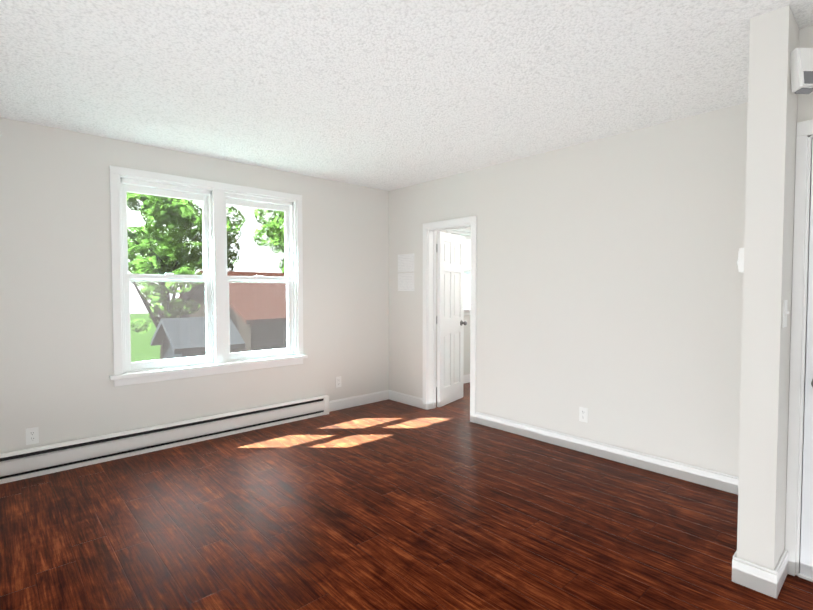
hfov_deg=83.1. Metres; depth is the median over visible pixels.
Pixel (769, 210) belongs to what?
column
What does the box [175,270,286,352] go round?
neighbouring house
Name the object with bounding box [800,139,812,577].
entry door
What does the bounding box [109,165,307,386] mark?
window
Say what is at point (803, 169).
door frame
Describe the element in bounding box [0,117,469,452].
wall
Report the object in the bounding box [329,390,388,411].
baseboard
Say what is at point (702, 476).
baseboard
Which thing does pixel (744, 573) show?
baseboard
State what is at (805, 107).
wall
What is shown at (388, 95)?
ceiling
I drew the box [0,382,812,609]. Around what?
floor
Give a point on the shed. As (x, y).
(238, 342)
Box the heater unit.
[0,395,328,483]
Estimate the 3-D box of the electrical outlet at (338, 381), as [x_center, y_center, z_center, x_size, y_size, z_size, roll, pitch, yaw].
[-0.729,0.827,4.930,0.070,0.115,0.008,-2,3,-42]
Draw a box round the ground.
[130,313,177,361]
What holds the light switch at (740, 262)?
attached to the column
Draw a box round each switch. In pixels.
[737,248,743,271]
[782,300,788,327]
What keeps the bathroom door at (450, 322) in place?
in the wall at (610, 278)
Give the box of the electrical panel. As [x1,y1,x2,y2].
[398,253,413,290]
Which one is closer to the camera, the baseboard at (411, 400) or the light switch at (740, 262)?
the light switch at (740, 262)
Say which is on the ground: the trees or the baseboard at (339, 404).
the trees
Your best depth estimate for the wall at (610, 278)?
3.47 m
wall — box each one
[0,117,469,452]
[389,102,747,476]
[797,25,812,122]
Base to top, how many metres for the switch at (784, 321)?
0.115 m
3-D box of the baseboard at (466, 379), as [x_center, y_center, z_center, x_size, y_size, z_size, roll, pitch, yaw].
[0.733,1.027,6.266,2.290,0.112,0.014,-2,3,-42]
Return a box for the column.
[737,5,799,569]
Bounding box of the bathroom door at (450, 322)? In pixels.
[436,231,466,406]
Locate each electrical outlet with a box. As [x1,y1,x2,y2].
[26,427,38,444]
[336,376,340,387]
[579,407,587,422]
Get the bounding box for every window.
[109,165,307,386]
[447,227,470,314]
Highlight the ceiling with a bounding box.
[0,0,812,190]
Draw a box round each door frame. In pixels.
[422,216,476,422]
[785,119,812,581]
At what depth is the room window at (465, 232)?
6.34 m
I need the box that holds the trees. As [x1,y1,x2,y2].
[127,192,284,359]
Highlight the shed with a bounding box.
[151,317,245,358]
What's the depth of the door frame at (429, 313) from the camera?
4.90 m
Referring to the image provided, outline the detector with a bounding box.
[790,48,812,93]
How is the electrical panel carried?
attached to the wall at (610, 278)
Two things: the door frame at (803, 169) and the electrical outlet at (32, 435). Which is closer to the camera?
the door frame at (803, 169)
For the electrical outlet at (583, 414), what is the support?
attached to the wall at (610, 278)
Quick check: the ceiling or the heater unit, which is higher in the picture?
the ceiling
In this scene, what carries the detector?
attached to the wall at (805, 107)
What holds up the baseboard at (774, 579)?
attached to the column
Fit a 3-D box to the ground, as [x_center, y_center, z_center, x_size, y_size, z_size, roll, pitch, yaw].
[-13.347,3.533,27.362,130.000,0.300,130.000,-2,3,-42]
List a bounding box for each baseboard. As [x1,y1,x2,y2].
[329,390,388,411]
[389,390,422,407]
[436,374,469,386]
[475,412,738,494]
[732,551,760,588]
[765,549,787,598]

